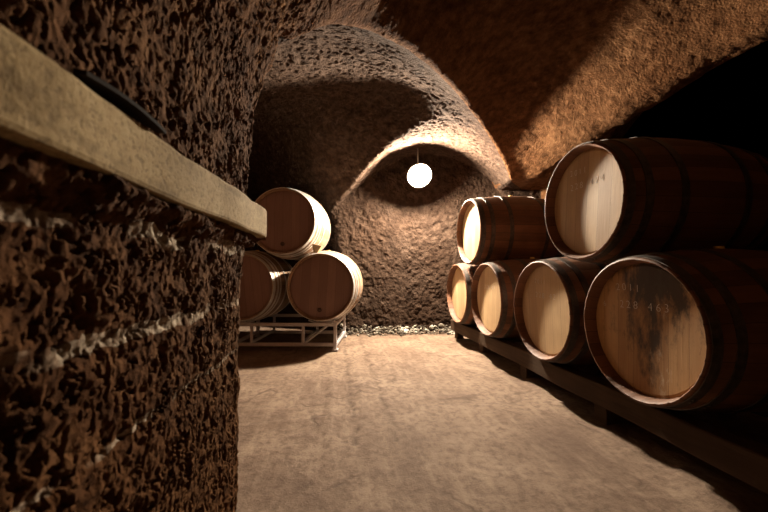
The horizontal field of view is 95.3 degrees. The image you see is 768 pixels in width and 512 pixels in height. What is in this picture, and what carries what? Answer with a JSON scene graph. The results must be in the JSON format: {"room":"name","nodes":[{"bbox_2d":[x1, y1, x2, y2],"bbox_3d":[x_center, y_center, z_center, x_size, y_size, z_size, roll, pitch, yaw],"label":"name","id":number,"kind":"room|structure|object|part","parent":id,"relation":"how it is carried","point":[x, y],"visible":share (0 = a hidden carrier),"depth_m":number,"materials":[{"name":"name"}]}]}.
{"room":"wine cellar","nodes":[
{"label":"wine cellar","id":0,"kind":"room"},
{"bbox_2d":[0,0,289,511],"bbox_3d":[-0.048,-0.477,2.260,5.606,2.995,6.945,0,-2,-8],"label":"wall","id":1,"kind":"structure","parent":0,"point":[120,385],"depth_m":0.51,"materials":[{"name":"brown stone"}]},
{"bbox_2d":[0,24,266,237],"bbox_3d":[-0.336,-0.151,0.025,0.128,0.096,2.295,0,-2,-6],"label":"ledge","id":2,"kind":"object","parent":1,"relation":"attached to","point":[45,108],"visible":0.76,"depth_m":0.37,"materials":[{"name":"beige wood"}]},
{"bbox_2d":[73,68,165,133],"bbox_3d":[-0.322,-0.186,0.429,0.029,0.013,0.156,0,-2,-6],"label":"hoop","id":3,"kind":"object","parent":2,"relation":"on","point":[106,91],"visible":0.94,"depth_m":0.42},
{"bbox_2d":[244,153,540,331],"bbox_3d":[-0.351,-0.245,4.633,5.518,2.704,2.225,0,-2,-8],"label":"wall","id":4,"kind":"structure","parent":0,"point":[401,237],"depth_m":4.69,"materials":[{"name":"brown stone"}]},
{"bbox_2d":[272,166,556,330],"bbox_3d":[1.478,-0.402,3.098,2.999,2.721,7.481,1,-2,-32],"label":"wall","id":5,"kind":"structure","parent":0,"point":[543,192],"depth_m":4.76,"materials":[{"name":"brown stone"}]},
{"bbox_2d":[236,326,767,511],"bbox_3d":[-0.221,0.917,2.259,5.700,0.034,7.000,0,-2,-8],"label":"floor","id":6,"kind":"structure","parent":0,"point":[425,422],"depth_m":1.70,"materials":[{"name":"beige concrete"}]},
{"bbox_2d":[238,313,346,350],"bbox_3d":[-1.025,0.820,3.934,1.127,0.312,0.760,0,-2,1],"label":"rack","id":7,"kind":"object","parent":6,"relation":"on","point":[304,341],"visible":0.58,"depth_m":3.59,"materials":[{"name":"grey metal"}]},
{"bbox_3d":[-1.552,0.917,3.940,0.034,0.034,0.700,0,-2,1],"label":"rail","id":8,"kind":"part","parent":7,"relation":"part of","materials":[{"name":"grey metal"}]},
{"bbox_3d":[-1.546,0.838,4.293,0.034,0.280,0.034,0,-2,1],"label":"post","id":9,"kind":"part","parent":7,"relation":"part of","materials":[{"name":"grey metal"}]},
{"bbox_2d":[239,250,291,321],"bbox_3d":[-1.448,0.325,3.995,0.772,0.784,0.930,0,-2,1],"label":"wine barrel","id":10,"kind":"object","parent":7,"relation":"on","point":[263,286],"visible":0.65,"depth_m":3.57,"materials":[{"name":"brown wood"}]},
{"bbox_3d":[-1.016,0.728,4.288,1.060,0.034,0.034,0,-2,1],"label":"rail","id":11,"kind":"part","parent":7,"relation":"part of","materials":[{"name":"grey paint"}]},
{"bbox_3d":[-1.028,0.903,3.581,1.060,0.034,0.034,0,-2,1],"label":"rail","id":12,"kind":"part","parent":7,"relation":"part of","materials":[{"name":"grey metal"}]},
{"bbox_3d":[-1.028,0.702,3.588,1.060,0.034,0.034,0,-2,1],"label":"rail","id":13,"kind":"part","parent":7,"relation":"part of","materials":[{"name":"grey metal"}]},
{"bbox_3d":[-1.016,0.929,4.280,1.060,0.034,0.034,0,-2,1],"label":"rail","id":14,"kind":"part","parent":7,"relation":"part of","materials":[{"name":"grey metal"}]},
{"bbox_2d":[287,250,362,321],"bbox_3d":[-0.634,0.324,3.981,0.774,0.785,0.930,0,-2,1],"label":"wine barrel","id":15,"kind":"object","parent":7,"relation":"on","point":[323,286],"visible":0.99,"depth_m":3.56,"materials":[{"name":"brown wood"}]},
{"bbox_2d":[255,187,330,259],"bbox_3d":[-1.030,-0.348,4.013,0.777,0.784,0.930,0,-2,1],"label":"wine barrel","id":16,"kind":"object","parent":15,"relation":"on","point":[296,221],"visible":0.83,"depth_m":3.59,"materials":[{"name":"brown wood"}]},
{"bbox_2d":[312,244,322,252],"bbox_3d":[-0.689,-0.074,3.634,0.096,0.102,0.085,0,-2,1],"label":"chock","id":17,"kind":"object","parent":15,"relation":"on","point":[316,248],"visible":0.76,"depth_m":3.59,"materials":[{"name":"brown wood"}]},
{"bbox_3d":[-0.498,0.811,3.575,0.034,0.280,0.034,0,-2,1],"label":"post","id":18,"kind":"part","parent":7,"relation":"part of","materials":[{"name":"grey metal"}]},
{"bbox_3d":[-0.492,0.916,3.921,0.034,0.034,0.700,0,-2,1],"label":"rail","id":19,"kind":"part","parent":7,"relation":"part of","materials":[{"name":"grey metal"}]},
{"bbox_3d":[-0.492,0.714,3.929,0.034,0.034,0.700,0,-2,1],"label":"rail","id":20,"kind":"part","parent":7,"relation":"part of","materials":[{"name":"grey metal"}]},
{"bbox_3d":[-0.486,0.837,4.274,0.034,0.280,0.034,0,-2,1],"label":"post","id":21,"kind":"part","parent":7,"relation":"part of","materials":[{"name":"grey metal"}]},
{"bbox_2d":[337,323,454,336],"bbox_3d":[0.343,0.944,4.494,1.988,0.144,0.302,0,-2,-4],"label":"rubble","id":22,"kind":"object","parent":6,"relation":"on","point":[401,329],"visible":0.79,"depth_m":4.52,"materials":[{"name":"grey stone"}]},
{"bbox_2d":[451,319,767,493],"bbox_3d":[1.465,0.818,2.520,0.819,0.226,3.640,0,-2,-8],"label":"stand","id":23,"kind":"object","parent":6,"relation":"on","point":[742,458],"visible":0.46,"depth_m":1.58,"materials":[{"name":"brown wood"}]},
{"bbox_3d":[0.901,0.941,4.194,0.080,0.105,0.090,0,-2,-8],"label":"post","id":24,"kind":"part","parent":23,"relation":"part of","materials":[{"name":"brown wood"}]},
{"bbox_2d":[447,262,478,325],"bbox_3d":[1.252,0.409,3.922,0.930,0.743,0.731,0,-2,-8],"label":"wine barrel","id":25,"kind":"object","parent":23,"relation":"on","point":[460,277],"visible":0.32,"depth_m":3.83,"materials":[{"name":"brown wood"}]},
{"bbox_3d":[1.001,0.914,3.482,0.080,0.105,0.090,0,-2,-8],"label":"post","id":26,"kind":"part","parent":23,"relation":"part of","materials":[{"name":"brown wood"}]},
{"bbox_2d":[471,257,541,339],"bbox_3d":[1.358,0.382,3.195,0.930,0.742,0.735,0,-2,-8],"label":"wine barrel","id":27,"kind":"object","parent":23,"relation":"on","point":[494,283],"visible":0.48,"depth_m":3.03,"materials":[{"name":"brown wood"}]},
{"bbox_2d":[457,195,564,265],"bbox_3d":[1.298,-0.247,3.580,0.930,0.742,0.730,0,-2,-8],"label":"wine barrel","id":28,"kind":"object","parent":27,"relation":"on","point":[489,229],"visible":0.8,"depth_m":3.27,"materials":[{"name":"brown wood"}]},
{"bbox_3d":[1.111,0.885,2.700,0.080,0.105,0.090,0,-2,-8],"label":"post","id":29,"kind":"part","parent":23,"relation":"part of","materials":[{"name":"brown wood"}]},
{"bbox_2d":[514,257,606,365],"bbox_3d":[1.474,0.351,2.367,0.930,0.743,0.731,0,-2,-8],"label":"wine barrel","id":30,"kind":"object","parent":23,"relation":"on","point":[550,296],"visible":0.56,"depth_m":2.20,"materials":[{"name":"brown wood"}]},
{"bbox_3d":[1.221,0.856,1.918,0.080,0.105,0.090,0,-2,-8],"label":"post","id":31,"kind":"part","parent":23,"relation":"part of","materials":[{"name":"brown wood"}]},
{"bbox_2d":[584,246,767,414],"bbox_3d":[1.583,0.326,1.640,0.930,0.746,0.731,0,-2,-8],"label":"wine barrel","id":32,"kind":"object","parent":23,"relation":"on","point":[681,329],"visible":1,"depth_m":1.43,"materials":[{"name":"brown wood"}]},
{"bbox_2d":[545,137,767,264],"bbox_3d":[1.549,-0.303,2.030,0.930,0.746,0.729,0,-2,-8],"label":"wine barrel","id":33,"kind":"object","parent":32,"relation":"on","point":[607,201],"visible":0.8,"depth_m":1.74,"materials":[{"name":"brown wood"}]},
{"bbox_3d":[1.909,0.860,2.015,0.080,0.105,0.090,0,-2,-8],"label":"post","id":34,"kind":"part","parent":23,"relation":"part of","materials":[{"name":"brown wood"}]},
{"bbox_2d":[242,0,767,332],"bbox_3d":[-0.043,-0.555,2.341,5.585,3.022,6.822,0,-2,-8],"label":"ceiling","id":35,"kind":"structure","parent":0,"point":[501,89],"depth_m":2.80,"materials":[{"name":"brown stone"}]},
{"bbox_2d":[407,148,431,187],"bbox_3d":[0.430,-1.157,4.259,0.312,0.627,0.212,0,-2,-8],"label":"hanging lamp","id":36,"kind":"object","parent":35,"relation":"hanging from","point":[419,175],"visible":0.99,"depth_m":4.21,"materials":[{"name":"white glass"}]},
{"bbox_3d":[0.436,-0.949,4.207,0.120,0.120,0.120,0,-2,-8],"label":"bulb","id":37,"kind":"part","parent":36,"relation":"part of","materials":[{"name":"white glass"}]}
]}

